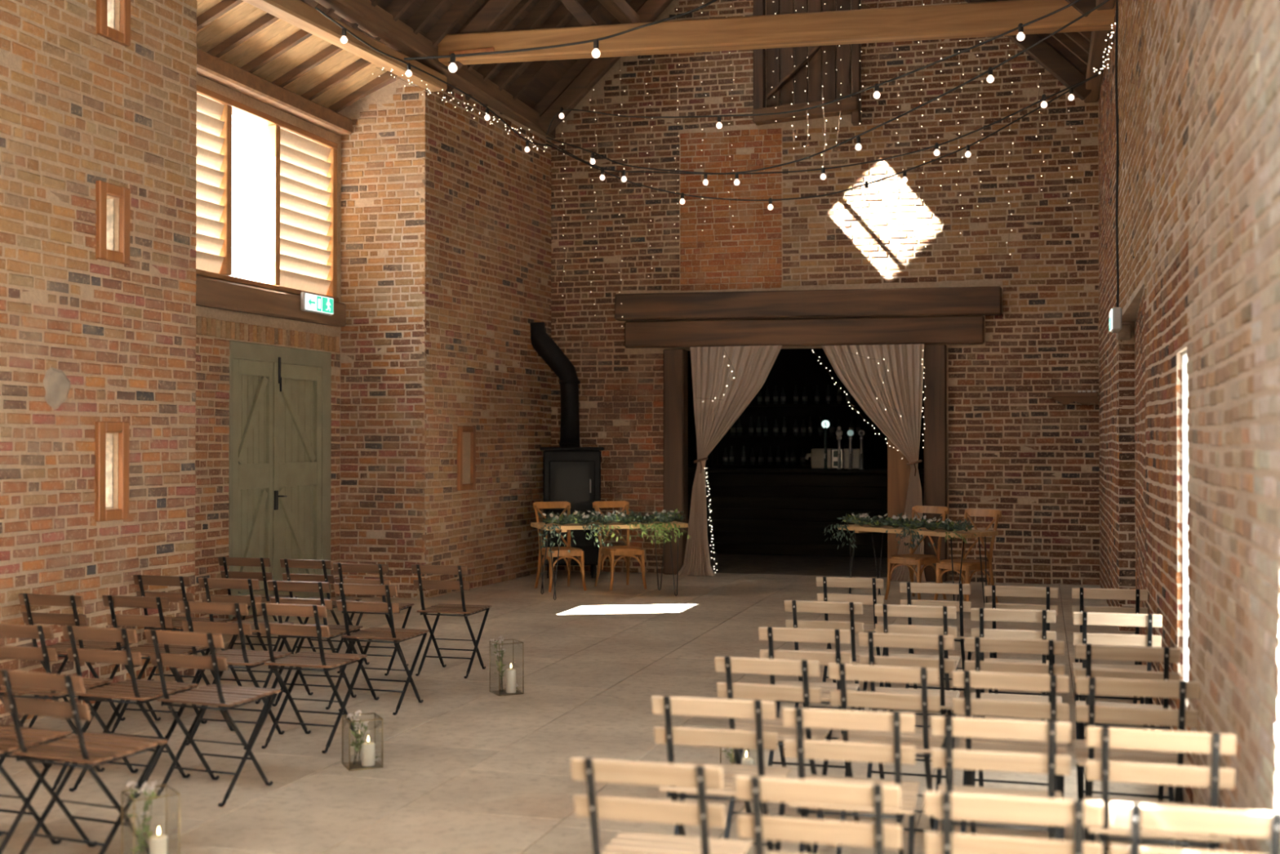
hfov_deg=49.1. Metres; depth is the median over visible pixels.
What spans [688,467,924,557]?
bar counter
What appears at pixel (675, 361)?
post
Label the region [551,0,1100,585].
wall
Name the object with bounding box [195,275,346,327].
beam
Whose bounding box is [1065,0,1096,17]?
rafter
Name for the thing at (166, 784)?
lantern
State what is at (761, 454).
bottle
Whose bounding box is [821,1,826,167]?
strand
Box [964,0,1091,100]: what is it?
rafter
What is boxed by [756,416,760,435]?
bottle
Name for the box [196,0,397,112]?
ceiling
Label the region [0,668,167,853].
folding chair
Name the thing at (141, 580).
folding chair
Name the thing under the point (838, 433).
tap
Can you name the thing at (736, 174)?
socket
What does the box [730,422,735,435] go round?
bottle
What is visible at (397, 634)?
folding chair
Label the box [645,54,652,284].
strand
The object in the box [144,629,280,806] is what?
folding chair
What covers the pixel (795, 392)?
bottle
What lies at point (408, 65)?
socket
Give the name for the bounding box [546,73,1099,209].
string
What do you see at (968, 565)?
chair
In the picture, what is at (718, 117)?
socket
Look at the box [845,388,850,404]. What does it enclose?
bottle
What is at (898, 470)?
post
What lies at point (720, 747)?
glass vase
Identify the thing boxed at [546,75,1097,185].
string
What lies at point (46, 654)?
folding chair
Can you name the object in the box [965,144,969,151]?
socket
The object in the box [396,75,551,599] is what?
wall
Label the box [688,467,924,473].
countertop
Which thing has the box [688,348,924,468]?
wall
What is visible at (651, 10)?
rafter
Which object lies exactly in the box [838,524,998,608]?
table
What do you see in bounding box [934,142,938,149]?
socket
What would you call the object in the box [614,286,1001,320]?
lintel
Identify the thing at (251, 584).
folding chair
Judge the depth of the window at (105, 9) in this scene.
9.19 m
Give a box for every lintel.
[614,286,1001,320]
[624,315,984,348]
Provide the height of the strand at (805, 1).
3.922 m
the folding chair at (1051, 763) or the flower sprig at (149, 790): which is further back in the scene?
the flower sprig at (149, 790)
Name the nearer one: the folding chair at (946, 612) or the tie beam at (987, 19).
the folding chair at (946, 612)
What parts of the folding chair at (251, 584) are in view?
cross rod, cross rod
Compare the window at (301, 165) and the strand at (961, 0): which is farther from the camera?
the strand at (961, 0)
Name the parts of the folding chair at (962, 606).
cross rod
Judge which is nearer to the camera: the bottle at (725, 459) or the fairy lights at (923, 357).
the fairy lights at (923, 357)
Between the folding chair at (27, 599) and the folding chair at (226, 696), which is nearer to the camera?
the folding chair at (226, 696)
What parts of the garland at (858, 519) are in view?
stem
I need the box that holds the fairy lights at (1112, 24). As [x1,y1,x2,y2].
[1093,24,1112,73]
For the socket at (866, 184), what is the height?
0.070 m
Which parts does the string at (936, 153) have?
bulb, bulb, bulb, bulb, bulb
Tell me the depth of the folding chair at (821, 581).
9.02 m
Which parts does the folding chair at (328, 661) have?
cross rod, cross rod, pivot rod, cross rod, seat rail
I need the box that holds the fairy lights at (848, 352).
[848,351,902,416]
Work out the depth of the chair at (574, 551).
15.85 m
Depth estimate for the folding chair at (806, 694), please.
5.70 m
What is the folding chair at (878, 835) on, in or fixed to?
on the floor
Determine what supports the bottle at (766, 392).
on the shelf at (714, 452)
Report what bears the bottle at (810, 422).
on the shelf at (714, 452)
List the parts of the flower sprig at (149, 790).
stem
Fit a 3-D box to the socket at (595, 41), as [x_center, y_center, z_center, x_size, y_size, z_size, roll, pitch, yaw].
[-0.316,-2.752,10.069,0.040,0.070,0.038,0,-1,16]
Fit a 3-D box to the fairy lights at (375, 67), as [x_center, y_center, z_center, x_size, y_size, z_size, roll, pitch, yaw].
[-1.804,-3.413,15.287,0.146,0.320,4.731,0,-1,16]
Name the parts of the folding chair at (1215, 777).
cross rod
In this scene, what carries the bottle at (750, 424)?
on the shelf at (714, 452)
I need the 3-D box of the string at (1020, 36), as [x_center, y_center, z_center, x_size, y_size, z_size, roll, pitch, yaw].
[1.305,-3.382,13.516,0.469,0.865,8.145,0,-1,-33]
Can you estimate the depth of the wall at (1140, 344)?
10.43 m
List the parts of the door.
frame, rail, rail, rail, frame, rail, rail, rail, frame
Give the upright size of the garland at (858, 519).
0.411 m
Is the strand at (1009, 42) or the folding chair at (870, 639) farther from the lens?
the strand at (1009, 42)
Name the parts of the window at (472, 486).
frame, frame sill, frame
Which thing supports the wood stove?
on the floor
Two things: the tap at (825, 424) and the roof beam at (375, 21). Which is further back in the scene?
the tap at (825, 424)
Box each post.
[663,348,688,574]
[887,438,911,573]
[924,343,946,582]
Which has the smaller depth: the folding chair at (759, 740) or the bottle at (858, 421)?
the folding chair at (759, 740)
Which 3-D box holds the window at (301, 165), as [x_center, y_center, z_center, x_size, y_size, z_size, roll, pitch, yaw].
[-3.810,-2.203,13.221,0.140,1.705,3.780,0,-1,16]
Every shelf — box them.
[711,403,874,468]
[1047,391,1097,404]
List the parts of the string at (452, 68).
bulb, bulb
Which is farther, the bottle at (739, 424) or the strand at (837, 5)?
the bottle at (739, 424)
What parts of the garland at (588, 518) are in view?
stem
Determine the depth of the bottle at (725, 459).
23.11 m
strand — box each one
[560,120,564,297]
[590,89,596,317]
[618,70,624,327]
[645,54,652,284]
[675,3,678,241]
[701,52,706,236]
[728,5,733,231]
[791,5,796,167]
[804,0,808,151]
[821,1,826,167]
[835,4,841,142]
[896,41,902,244]
[918,1,925,247]
[939,1,945,191]
[955,0,963,237]
[975,37,982,218]
[1006,41,1013,254]
[1035,65,1044,193]
[1068,103,1076,221]
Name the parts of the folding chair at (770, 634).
cross rod, cross rod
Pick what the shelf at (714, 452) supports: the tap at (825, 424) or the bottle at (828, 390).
the bottle at (828, 390)
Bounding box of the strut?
[560,0,597,26]
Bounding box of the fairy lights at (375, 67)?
[372,66,546,151]
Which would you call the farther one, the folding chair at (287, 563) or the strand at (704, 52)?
the strand at (704, 52)
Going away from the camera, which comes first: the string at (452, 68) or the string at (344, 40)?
the string at (452, 68)
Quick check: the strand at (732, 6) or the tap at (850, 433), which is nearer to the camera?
the strand at (732, 6)
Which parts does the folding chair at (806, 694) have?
cross rod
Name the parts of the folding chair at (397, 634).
cross rod, cross rod, pivot rod, cross rod, seat rail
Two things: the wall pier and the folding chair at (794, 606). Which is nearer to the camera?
the folding chair at (794, 606)
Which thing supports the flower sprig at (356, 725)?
in the lantern at (349, 766)
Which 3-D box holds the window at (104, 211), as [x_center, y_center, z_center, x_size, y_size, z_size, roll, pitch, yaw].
[-3.584,-1.324,9.144,0.371,0.500,0.310,0,-1,16]
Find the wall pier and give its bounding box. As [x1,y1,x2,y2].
[337,77,428,599]
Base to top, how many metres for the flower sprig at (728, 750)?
0.218 m
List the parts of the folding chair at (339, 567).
cross rod, cross rod, cross rod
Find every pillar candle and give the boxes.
[149,826,168,853]
[361,735,374,766]
[506,663,515,693]
[741,750,752,764]
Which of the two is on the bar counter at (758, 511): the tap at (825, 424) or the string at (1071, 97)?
the tap at (825, 424)
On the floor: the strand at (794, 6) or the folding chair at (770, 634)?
the folding chair at (770, 634)
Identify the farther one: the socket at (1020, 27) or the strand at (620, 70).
the strand at (620, 70)
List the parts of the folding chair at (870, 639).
cross rod, cross rod, cross rod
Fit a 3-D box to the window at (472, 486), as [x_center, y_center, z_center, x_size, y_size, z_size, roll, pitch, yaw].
[-1.952,0.348,15.701,0.050,0.720,0.410,0,-1,19]
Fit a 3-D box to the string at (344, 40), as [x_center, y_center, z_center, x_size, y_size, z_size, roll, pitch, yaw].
[-1.923,-3.431,14.707,0.064,0.266,5.959,0,-1,16]
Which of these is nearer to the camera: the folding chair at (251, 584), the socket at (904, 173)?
the folding chair at (251, 584)
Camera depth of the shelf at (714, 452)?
22.70 m
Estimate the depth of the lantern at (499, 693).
9.27 m
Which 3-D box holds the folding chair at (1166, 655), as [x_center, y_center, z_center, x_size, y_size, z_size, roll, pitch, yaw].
[2.156,1.337,6.221,0.430,0.800,0.491,0,-1,17]
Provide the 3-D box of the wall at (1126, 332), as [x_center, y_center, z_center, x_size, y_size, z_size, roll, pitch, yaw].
[4.268,0.436,12.282,0.167,2.720,0.100,0,-1,16]
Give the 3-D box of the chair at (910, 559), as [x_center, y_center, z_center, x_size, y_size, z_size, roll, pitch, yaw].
[2.933,1.334,14.785,0.582,0.979,0.454,1,-1,-44]
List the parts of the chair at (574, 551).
leg, leg, rail, seat, seat frame, leg, leg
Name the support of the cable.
attached to the wall at (1198, 81)
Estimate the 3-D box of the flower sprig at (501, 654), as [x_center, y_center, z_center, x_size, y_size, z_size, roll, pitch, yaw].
[-0.903,1.581,9.327,0.166,0.405,0.150,0,-1,-34]
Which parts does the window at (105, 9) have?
frame, frame sill, frame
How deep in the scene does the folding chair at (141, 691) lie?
6.68 m
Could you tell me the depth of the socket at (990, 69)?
12.07 m
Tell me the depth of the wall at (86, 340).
8.91 m
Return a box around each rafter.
[448,0,521,70]
[538,0,673,133]
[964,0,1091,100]
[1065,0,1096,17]
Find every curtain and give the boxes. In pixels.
[678,345,782,576]
[821,343,925,582]
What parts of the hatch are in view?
hatch post, hatch sill, hatch post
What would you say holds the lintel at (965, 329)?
on the post at (935, 355)
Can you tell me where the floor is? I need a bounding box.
[0,553,1208,853]
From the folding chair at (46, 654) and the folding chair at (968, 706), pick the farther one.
the folding chair at (46, 654)
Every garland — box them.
[536,508,691,555]
[824,511,976,548]
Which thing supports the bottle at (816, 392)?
on the shelf at (714, 452)
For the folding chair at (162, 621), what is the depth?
7.97 m
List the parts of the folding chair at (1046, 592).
cross rod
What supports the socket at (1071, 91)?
attached to the string at (1071, 97)
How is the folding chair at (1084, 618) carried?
on the floor
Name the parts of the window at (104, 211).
frame, frame sill, frame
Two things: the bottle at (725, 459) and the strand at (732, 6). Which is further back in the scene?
the bottle at (725, 459)
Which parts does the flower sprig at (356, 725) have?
stem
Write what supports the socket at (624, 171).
attached to the string at (990, 78)
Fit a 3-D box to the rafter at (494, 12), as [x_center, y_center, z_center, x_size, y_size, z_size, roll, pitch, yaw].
[-0.440,-5.347,14.155,3.334,3.229,0.160,0,-1,16]
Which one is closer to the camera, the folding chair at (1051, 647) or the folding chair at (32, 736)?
the folding chair at (32, 736)
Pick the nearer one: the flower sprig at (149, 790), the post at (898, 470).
the flower sprig at (149, 790)
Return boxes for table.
[530,520,688,599]
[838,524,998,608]
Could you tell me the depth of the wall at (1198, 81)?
5.79 m
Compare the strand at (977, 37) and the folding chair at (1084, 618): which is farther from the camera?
the strand at (977, 37)
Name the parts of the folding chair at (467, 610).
cross rod, cross rod, pivot rod, cross rod, seat rail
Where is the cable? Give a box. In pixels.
[1115,0,1119,306]
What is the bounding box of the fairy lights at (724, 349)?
[697,349,734,401]
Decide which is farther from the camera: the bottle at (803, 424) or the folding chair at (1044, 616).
the bottle at (803, 424)
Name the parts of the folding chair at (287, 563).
cross rod, cross rod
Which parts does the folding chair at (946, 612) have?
cross rod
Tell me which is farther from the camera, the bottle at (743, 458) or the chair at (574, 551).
the bottle at (743, 458)
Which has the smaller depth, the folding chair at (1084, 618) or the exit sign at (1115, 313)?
the folding chair at (1084, 618)
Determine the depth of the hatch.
17.12 m
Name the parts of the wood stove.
leg, plate, log store door, door, door glass, handle, leg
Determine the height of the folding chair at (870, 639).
0.800 m
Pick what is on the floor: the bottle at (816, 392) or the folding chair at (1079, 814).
the folding chair at (1079, 814)
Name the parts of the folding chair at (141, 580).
cross rod, cross rod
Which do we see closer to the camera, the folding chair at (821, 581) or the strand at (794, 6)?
the folding chair at (821, 581)
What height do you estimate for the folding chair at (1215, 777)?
0.800 m
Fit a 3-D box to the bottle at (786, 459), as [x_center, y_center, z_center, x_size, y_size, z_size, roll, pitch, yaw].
[2.394,0.485,22.855,0.086,0.270,0.082,0,-1,16]
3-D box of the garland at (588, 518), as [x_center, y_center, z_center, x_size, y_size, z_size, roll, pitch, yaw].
[-0.294,1.105,14.865,1.725,0.488,0.403,0,-1,-16]
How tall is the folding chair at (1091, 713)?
0.800 m
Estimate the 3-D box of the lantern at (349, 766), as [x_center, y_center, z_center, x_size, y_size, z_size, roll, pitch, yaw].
[-1.432,1.622,7.225,0.175,0.253,0.175,0,-1,-24]
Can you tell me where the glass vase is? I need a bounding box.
[720,746,748,764]
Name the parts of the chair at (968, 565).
leg, seat, seat frame, leg, leg, rail, leg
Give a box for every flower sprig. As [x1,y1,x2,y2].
[125,778,160,853]
[346,709,379,764]
[489,635,518,692]
[722,747,753,764]
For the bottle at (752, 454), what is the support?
on the shelf at (714, 452)
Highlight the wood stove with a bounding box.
[529,322,604,577]
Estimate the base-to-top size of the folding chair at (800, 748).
0.800 m
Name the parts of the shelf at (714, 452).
panel, panel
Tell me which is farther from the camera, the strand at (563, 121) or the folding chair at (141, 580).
the strand at (563, 121)
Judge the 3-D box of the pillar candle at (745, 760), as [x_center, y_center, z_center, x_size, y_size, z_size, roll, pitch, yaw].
[0.534,1.682,7.029,0.068,0.116,0.068,0,-1,16]
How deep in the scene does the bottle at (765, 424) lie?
22.91 m
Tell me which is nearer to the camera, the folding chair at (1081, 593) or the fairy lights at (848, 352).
the folding chair at (1081, 593)
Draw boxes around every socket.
[342,28,346,36]
[406,62,410,70]
[449,53,455,63]
[593,39,598,48]
[622,169,625,176]
[717,115,720,122]
[734,172,738,179]
[821,167,825,173]
[856,136,860,143]
[864,182,868,188]
[874,83,879,91]
[902,170,906,177]
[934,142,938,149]
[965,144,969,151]
[987,66,992,75]
[1017,23,1023,32]
[1041,93,1045,101]
[1069,88,1073,94]
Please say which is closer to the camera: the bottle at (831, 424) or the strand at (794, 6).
the strand at (794, 6)
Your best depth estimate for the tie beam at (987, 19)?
13.55 m
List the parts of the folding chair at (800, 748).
cross rod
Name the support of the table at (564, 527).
on the floor
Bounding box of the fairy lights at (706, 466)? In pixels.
[704,466,717,571]
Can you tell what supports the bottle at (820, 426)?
on the shelf at (714, 452)
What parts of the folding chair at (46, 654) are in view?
cross rod, cross rod, seat rail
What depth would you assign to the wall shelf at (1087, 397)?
16.11 m
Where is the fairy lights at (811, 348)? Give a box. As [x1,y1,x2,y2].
[810,347,902,458]
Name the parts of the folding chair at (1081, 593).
cross rod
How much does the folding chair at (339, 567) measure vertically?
0.800 m
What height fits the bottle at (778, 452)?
0.310 m
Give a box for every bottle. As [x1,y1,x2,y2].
[722,448,728,464]
[729,445,733,464]
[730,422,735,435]
[737,418,742,435]
[741,445,746,464]
[748,416,753,435]
[750,448,755,464]
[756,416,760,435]
[757,389,762,404]
[758,448,763,464]
[763,416,768,435]
[764,385,768,404]
[767,445,772,465]
[773,385,777,404]
[773,418,778,435]
[775,445,780,465]
[780,387,786,404]
[782,416,786,435]
[783,448,789,465]
[790,448,795,465]
[793,385,798,404]
[793,418,798,435]
[800,418,805,435]
[802,387,807,404]
[808,416,812,435]
[814,385,819,404]
[817,416,822,435]
[826,384,830,404]
[829,418,834,435]
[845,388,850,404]
[848,416,853,435]
[856,416,860,435]
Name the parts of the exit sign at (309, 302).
green panel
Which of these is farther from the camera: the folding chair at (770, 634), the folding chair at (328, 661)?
the folding chair at (328, 661)
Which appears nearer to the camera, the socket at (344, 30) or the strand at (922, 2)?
the socket at (344, 30)
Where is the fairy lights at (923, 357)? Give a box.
[921,356,925,444]
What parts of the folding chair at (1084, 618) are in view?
cross rod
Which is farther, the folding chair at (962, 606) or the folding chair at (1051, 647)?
the folding chair at (962, 606)
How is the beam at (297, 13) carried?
attached to the wall at (86, 340)
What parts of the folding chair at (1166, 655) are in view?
cross rod, cross rod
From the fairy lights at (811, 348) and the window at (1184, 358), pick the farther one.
the fairy lights at (811, 348)
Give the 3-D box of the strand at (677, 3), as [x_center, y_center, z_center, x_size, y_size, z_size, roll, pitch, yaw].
[0.457,-3.975,17.328,0.075,3.398,0.035,0,-1,16]
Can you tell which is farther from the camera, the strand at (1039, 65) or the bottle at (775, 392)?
the bottle at (775, 392)
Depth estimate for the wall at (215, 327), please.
12.93 m
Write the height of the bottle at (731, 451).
0.310 m
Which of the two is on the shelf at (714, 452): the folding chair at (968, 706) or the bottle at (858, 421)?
the bottle at (858, 421)
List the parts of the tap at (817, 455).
spout, panel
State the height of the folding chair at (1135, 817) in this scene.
0.800 m
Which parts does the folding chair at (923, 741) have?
cross rod, cross rod, cross rod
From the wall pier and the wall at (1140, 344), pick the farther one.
the wall pier
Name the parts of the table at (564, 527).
hairpin leg, hairpin leg, hairpin leg, hairpin leg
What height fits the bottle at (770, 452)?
0.310 m
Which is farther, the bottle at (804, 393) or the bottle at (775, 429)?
the bottle at (775, 429)
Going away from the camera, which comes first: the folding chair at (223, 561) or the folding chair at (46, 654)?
the folding chair at (46, 654)
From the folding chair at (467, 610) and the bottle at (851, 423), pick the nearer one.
the folding chair at (467, 610)
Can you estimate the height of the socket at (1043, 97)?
0.070 m
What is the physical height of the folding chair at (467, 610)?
0.800 m
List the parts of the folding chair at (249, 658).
cross rod, cross rod, cross rod, seat rail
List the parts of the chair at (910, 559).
leg, leg, seat frame, seat, leg, rail, leg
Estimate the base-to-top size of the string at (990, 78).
0.967 m
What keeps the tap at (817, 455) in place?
on the bar counter at (758, 511)
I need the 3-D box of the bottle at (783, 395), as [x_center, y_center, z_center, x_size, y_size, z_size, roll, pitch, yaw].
[2.341,-0.505,22.885,0.086,0.270,0.082,0,-1,16]
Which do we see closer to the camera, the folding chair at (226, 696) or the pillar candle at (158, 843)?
the pillar candle at (158, 843)
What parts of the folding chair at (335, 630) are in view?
cross rod, cross rod, cross rod, seat rail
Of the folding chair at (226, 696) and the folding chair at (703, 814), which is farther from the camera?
the folding chair at (226, 696)
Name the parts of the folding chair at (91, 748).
seat rail, cross rod, cross rod, pivot rod, cross rod, seat rail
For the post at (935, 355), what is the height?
2.820 m
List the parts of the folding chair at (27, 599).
cross rod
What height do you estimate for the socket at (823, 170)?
0.070 m
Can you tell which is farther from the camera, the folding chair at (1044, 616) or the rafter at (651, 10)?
the rafter at (651, 10)
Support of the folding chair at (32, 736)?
on the floor
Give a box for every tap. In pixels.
[804,448,860,468]
[821,420,829,469]
[835,426,842,469]
[847,430,853,469]
[858,430,864,469]
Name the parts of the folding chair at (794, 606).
cross rod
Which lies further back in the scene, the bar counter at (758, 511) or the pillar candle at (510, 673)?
the bar counter at (758, 511)
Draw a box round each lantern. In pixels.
[120,783,180,853]
[342,712,382,770]
[488,639,523,696]
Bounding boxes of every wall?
[0,0,196,725]
[195,74,340,622]
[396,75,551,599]
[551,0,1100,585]
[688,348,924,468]
[1097,0,1279,853]
[1115,323,1135,631]
[1133,286,1146,665]
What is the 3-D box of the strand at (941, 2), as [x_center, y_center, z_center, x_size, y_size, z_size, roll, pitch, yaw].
[3.538,-4.229,16.450,0.088,2.911,0.039,0,-1,16]
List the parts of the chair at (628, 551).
leg, rail, leg, seat frame, seat, leg, leg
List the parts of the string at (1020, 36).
bulb, bulb, bulb, bulb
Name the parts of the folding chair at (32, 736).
cross rod, pivot rod, cross rod, seat rail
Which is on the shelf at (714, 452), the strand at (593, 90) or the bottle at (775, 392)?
the bottle at (775, 392)
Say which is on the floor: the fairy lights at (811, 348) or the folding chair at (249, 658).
the folding chair at (249, 658)
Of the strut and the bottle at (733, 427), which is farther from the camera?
the bottle at (733, 427)
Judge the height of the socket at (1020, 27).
0.070 m
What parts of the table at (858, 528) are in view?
hairpin leg, hairpin leg, hairpin leg, hairpin leg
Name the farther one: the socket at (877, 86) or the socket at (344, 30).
the socket at (877, 86)
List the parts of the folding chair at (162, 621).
cross rod, seat rail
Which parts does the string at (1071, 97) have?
bulb, bulb, bulb, bulb, bulb, bulb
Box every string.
[315,7,552,152]
[404,0,717,72]
[546,0,1081,134]
[546,0,1109,185]
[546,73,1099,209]
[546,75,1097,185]
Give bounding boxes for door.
[226,340,331,622]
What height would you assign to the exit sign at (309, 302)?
0.190 m
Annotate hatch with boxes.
[752,0,861,125]
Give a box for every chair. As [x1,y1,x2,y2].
[0,623,112,790]
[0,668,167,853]
[0,724,71,853]
[17,593,132,732]
[61,625,198,798]
[102,595,209,737]
[133,574,230,688]
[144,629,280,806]
[177,600,291,749]
[198,577,293,703]
[217,556,299,653]
[255,602,367,753]
[266,580,363,709]
[280,558,361,653]
[333,562,413,675]
[333,582,430,715]
[411,564,491,678]
[533,501,586,592]
[569,756,751,853]
[592,500,647,590]
[651,695,791,851]
[714,656,832,853]
[734,774,902,853]
[758,626,859,772]
[782,706,919,853]
[784,600,869,711]
[816,576,890,687]
[827,662,945,853]
[858,631,959,778]
[874,604,959,727]
[884,505,949,599]
[899,582,971,697]
[923,790,1103,853]
[930,715,1071,839]
[933,508,1002,603]
[951,670,1069,839]
[964,636,1064,791]
[970,608,1055,720]
[984,585,1057,695]
[1071,586,1147,703]
[1071,611,1162,739]
[1072,676,1199,849]
[1075,643,1181,801]
[1084,725,1236,853]
[1109,802,1279,853]
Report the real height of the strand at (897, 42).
4.018 m
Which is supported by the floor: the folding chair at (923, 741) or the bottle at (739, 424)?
the folding chair at (923, 741)
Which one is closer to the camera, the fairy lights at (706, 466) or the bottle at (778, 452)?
the fairy lights at (706, 466)
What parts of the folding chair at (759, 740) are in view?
cross rod, pivot rod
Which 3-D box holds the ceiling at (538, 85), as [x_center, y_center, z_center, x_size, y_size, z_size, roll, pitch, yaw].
[-0.301,-5.431,8.406,7.856,3.882,19.200,0,-1,16]
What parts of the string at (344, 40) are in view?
bulb, bulb, bulb, bulb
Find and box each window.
[94,421,128,521]
[95,180,129,264]
[96,0,130,46]
[195,84,338,302]
[457,425,475,490]
[1182,350,1189,700]
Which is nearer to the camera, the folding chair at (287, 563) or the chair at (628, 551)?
the folding chair at (287, 563)
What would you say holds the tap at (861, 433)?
on the bar counter at (758, 511)
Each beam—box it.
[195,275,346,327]
[196,48,352,135]
[241,0,446,92]
[437,0,1115,66]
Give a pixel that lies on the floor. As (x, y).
(468, 768)
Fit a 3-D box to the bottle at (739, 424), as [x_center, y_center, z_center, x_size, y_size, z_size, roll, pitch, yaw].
[1.635,0.007,23.028,0.086,0.270,0.082,0,-1,16]
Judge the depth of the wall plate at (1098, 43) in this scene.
14.36 m
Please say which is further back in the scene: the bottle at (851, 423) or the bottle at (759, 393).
the bottle at (759, 393)
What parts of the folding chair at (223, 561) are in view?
cross rod, cross rod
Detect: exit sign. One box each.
[300,291,333,315]
[1109,306,1121,333]
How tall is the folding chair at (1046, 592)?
0.800 m
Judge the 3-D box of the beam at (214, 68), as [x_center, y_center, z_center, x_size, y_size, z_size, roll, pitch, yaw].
[-3.824,-3.235,12.746,0.180,0.180,4.810,0,-1,16]
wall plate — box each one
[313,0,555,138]
[1084,0,1115,102]
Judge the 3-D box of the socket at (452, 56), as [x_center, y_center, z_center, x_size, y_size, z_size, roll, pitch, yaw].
[-1.327,-2.612,9.924,0.040,0.070,0.038,0,-1,16]
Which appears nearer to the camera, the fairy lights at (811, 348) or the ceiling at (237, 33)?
the ceiling at (237, 33)
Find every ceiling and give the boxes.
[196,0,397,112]
[300,0,1115,117]
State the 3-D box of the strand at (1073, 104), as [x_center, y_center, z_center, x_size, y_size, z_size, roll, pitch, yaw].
[4.954,-3.296,16.036,0.091,1.938,0.030,0,-1,11]
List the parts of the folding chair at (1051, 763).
cross rod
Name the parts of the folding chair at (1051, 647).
cross rod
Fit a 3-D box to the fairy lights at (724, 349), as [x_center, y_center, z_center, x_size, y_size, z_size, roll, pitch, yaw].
[0.926,-0.633,17.205,0.489,0.648,0.049,0,-1,17]
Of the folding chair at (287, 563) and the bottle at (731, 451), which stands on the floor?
the folding chair at (287, 563)
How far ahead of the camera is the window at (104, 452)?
9.14 m
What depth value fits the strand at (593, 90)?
17.61 m
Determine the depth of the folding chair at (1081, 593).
8.34 m
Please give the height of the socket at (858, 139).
0.070 m
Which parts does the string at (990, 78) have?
bulb, bulb, bulb, bulb, bulb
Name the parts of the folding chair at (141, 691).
cross rod, cross rod, pivot rod, cross rod, seat rail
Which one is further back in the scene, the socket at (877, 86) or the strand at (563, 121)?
the strand at (563, 121)
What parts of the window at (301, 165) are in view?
sill, frame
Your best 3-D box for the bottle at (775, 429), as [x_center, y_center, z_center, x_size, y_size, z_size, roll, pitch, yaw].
[2.223,0.006,22.917,0.086,0.270,0.082,0,-1,16]
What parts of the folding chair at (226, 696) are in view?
cross rod, cross rod, pivot rod, cross rod, seat rail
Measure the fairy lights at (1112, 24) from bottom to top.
0.445 m
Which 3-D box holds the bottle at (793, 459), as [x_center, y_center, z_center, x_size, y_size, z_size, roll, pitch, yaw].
[2.498,0.485,22.827,0.086,0.270,0.082,0,-1,16]
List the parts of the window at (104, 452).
frame, frame sill, frame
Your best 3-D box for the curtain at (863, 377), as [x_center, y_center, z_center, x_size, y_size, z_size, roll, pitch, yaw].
[2.784,0.422,16.712,1.240,2.808,0.148,0,-1,16]
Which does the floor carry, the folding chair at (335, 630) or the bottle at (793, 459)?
the folding chair at (335, 630)
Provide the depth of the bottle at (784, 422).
22.81 m
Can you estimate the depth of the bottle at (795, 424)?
22.77 m
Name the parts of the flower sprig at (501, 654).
stem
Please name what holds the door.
in the wall at (215, 327)

